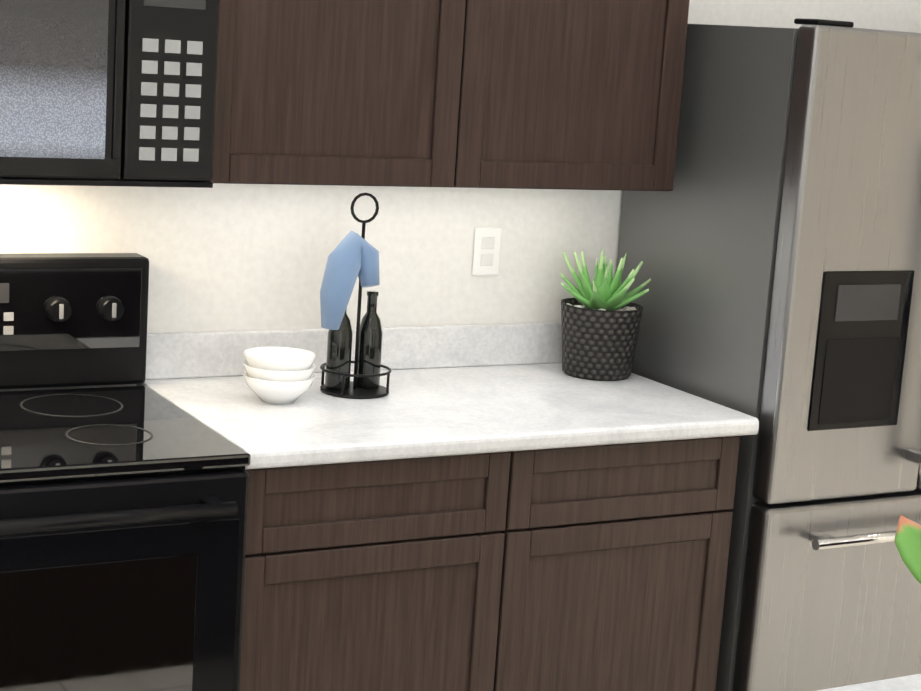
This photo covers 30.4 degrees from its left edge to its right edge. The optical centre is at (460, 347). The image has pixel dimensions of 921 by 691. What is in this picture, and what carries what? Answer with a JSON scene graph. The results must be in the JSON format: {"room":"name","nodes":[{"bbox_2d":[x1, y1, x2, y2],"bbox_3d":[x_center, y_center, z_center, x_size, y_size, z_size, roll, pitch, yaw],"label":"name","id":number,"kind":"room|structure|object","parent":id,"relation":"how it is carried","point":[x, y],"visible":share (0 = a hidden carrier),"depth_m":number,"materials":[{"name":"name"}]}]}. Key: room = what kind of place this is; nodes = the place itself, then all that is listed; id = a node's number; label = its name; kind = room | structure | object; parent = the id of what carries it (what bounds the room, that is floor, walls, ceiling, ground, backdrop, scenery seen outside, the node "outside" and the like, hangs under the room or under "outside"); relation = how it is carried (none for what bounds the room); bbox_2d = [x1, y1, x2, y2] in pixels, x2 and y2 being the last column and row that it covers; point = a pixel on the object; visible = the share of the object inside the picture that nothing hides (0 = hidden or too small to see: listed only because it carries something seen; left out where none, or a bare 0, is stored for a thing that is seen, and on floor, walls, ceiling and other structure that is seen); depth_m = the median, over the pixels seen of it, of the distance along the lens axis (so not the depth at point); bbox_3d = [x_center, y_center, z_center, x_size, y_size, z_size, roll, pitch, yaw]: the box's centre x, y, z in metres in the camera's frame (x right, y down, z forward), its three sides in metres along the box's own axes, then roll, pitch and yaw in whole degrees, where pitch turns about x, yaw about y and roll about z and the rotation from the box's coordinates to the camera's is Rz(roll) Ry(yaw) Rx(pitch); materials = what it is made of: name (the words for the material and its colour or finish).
{"room":"kitchen","nodes":[
{"label":"kitchen","id":0,"kind":"room"},
{"bbox_2d":[0,0,920,391],"bbox_3d":[-0.118,-0.409,3.944,5.360,2.740,0.100,-2,12,-29],"label":"wall","id":1,"kind":"structure","parent":0,"point":[236,256],"depth_m":3.83,"materials":[{"name":"paint"}]},
{"bbox_2d":[0,0,219,187],"bbox_3d":[-0.884,-0.551,3.187,0.754,0.448,0.414,-2,12,-29],"label":"over-the-range microwave","id":2,"kind":"object","parent":1,"relation":"attached to","point":[107,92],"visible":1,"depth_m":3.10,"materials":[{"name":"black"}]},
{"bbox_2d":[209,0,500,187],"bbox_3d":[-0.286,-0.732,3.534,0.628,0.760,0.318,-2,12,-29],"label":"upper cabinet","id":3,"kind":"object","parent":1,"relation":"attached to","point":[399,93],"depth_m":3.45,"materials":[{"name":"brown wood"}]},
{"bbox_2d":[472,227,501,275],"bbox_3d":[0.063,-0.227,4.020,0.072,0.116,0.007,-2,12,-29],"label":"electrical outlet","id":4,"kind":"object","parent":1,"relation":"attached to","point":[486,251],"visible":1,"depth_m":4.02,"materials":[{"name":"white plastic"}]},
{"bbox_2d":[489,0,689,190],"bbox_3d":[0.161,-0.747,3.778,0.628,0.760,0.318,-2,12,-29],"label":"upper cabinet","id":5,"kind":"object","parent":1,"relation":"attached to","point":[554,94],"depth_m":3.71,"materials":[{"name":"brown wood"}]},
{"bbox_3d":[1.561,1.316,3.043,7.540,0.100,10.200,-2,12,-29],"label":"floor","id":6,"kind":"structure","parent":0,"visible":0},
{"bbox_2d":[0,253,250,690],"bbox_3d":[-0.877,0.464,3.217,0.756,1.189,0.748,-2,12,-29],"label":"range","id":7,"kind":"object","parent":6,"relation":"on","point":[123,519],"visible":1,"depth_m":3.05,"materials":[{"name":"black metal"}]},
{"bbox_2d":[239,436,739,690],"bbox_3d":[-0.070,0.576,3.774,1.178,0.873,0.608,-2,12,-29],"label":"base cabinet","id":8,"kind":"object","parent":6,"relation":"on","point":[595,568],"visible":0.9,"depth_m":3.48,"materials":[{"name":"brown wood"}]},
{"bbox_2d":[137,322,758,469],"bbox_3d":[-0.023,0.082,3.667,1.188,0.138,0.648,-2,12,-29],"label":"countertop","id":9,"kind":"structure","parent":8,"relation":"on","point":[470,389],"depth_m":3.65,"materials":[{"name":"white stone"}]},
{"bbox_2d":[243,347,315,403],"bbox_3d":[-0.379,0.062,3.531,0.152,0.100,0.152,-2,12,-29],"label":"bowls","id":10,"kind":"object","parent":9,"relation":"on","point":[278,375],"visible":1,"depth_m":3.48,"materials":[{"name":"white ceramic"}]},
{"bbox_2d":[320,192,390,398],"bbox_3d":[-0.231,-0.116,3.631,0.192,0.433,0.157,-2,12,-29],"label":"caddy","id":11,"kind":"object","parent":9,"relation":"on","point":[352,257],"visible":1,"depth_m":3.62,"materials":[{"name":"black metal"}]},
{"bbox_2d":[560,248,650,380],"bbox_3d":[0.345,-0.080,4.023,0.241,0.297,0.241,-2,12,-29],"label":"potted plant","id":12,"kind":"object","parent":9,"relation":"on","point":[601,314],"visible":1,"depth_m":3.97,"materials":[{"name":"ceramic"}]},
{"bbox_2d":[616,18,920,690],"bbox_3d":[0.944,0.117,4.150,0.910,1.771,0.736,-2,12,-29],"label":"refrigerator","id":13,"kind":"object","parent":6,"relation":"on","point":[771,240],"visible":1,"depth_m":3.77,"materials":[{"name":"silver metal"}]},
{"bbox_3d":[0.764,0.949,2.059,1.524,0.871,0.562,-2,12,-29],"label":"cabinet","id":14,"kind":"object","parent":6,"relation":"on","visible":0},
{"bbox_2d":[817,674,920,690],"bbox_3d":[0.857,0.524,1.867,1.655,0.040,0.880,-2,12,-29],"label":"countertop","id":15,"kind":"structure","parent":14,"relation":"on","point":[909,683],"depth_m":2.15,"materials":[{"name":"white stone"}]},
{"bbox_2d":[894,515,920,583],"bbox_3d":[0.655,0.321,1.935,0.299,0.306,0.316,-2,12,-29],"label":"plant","id":16,"kind":"object","parent":15,"relation":"on","point":[907,540],"visible":1,"depth_m":1.99,"materials":[{"name":"green plant"}]}
]}

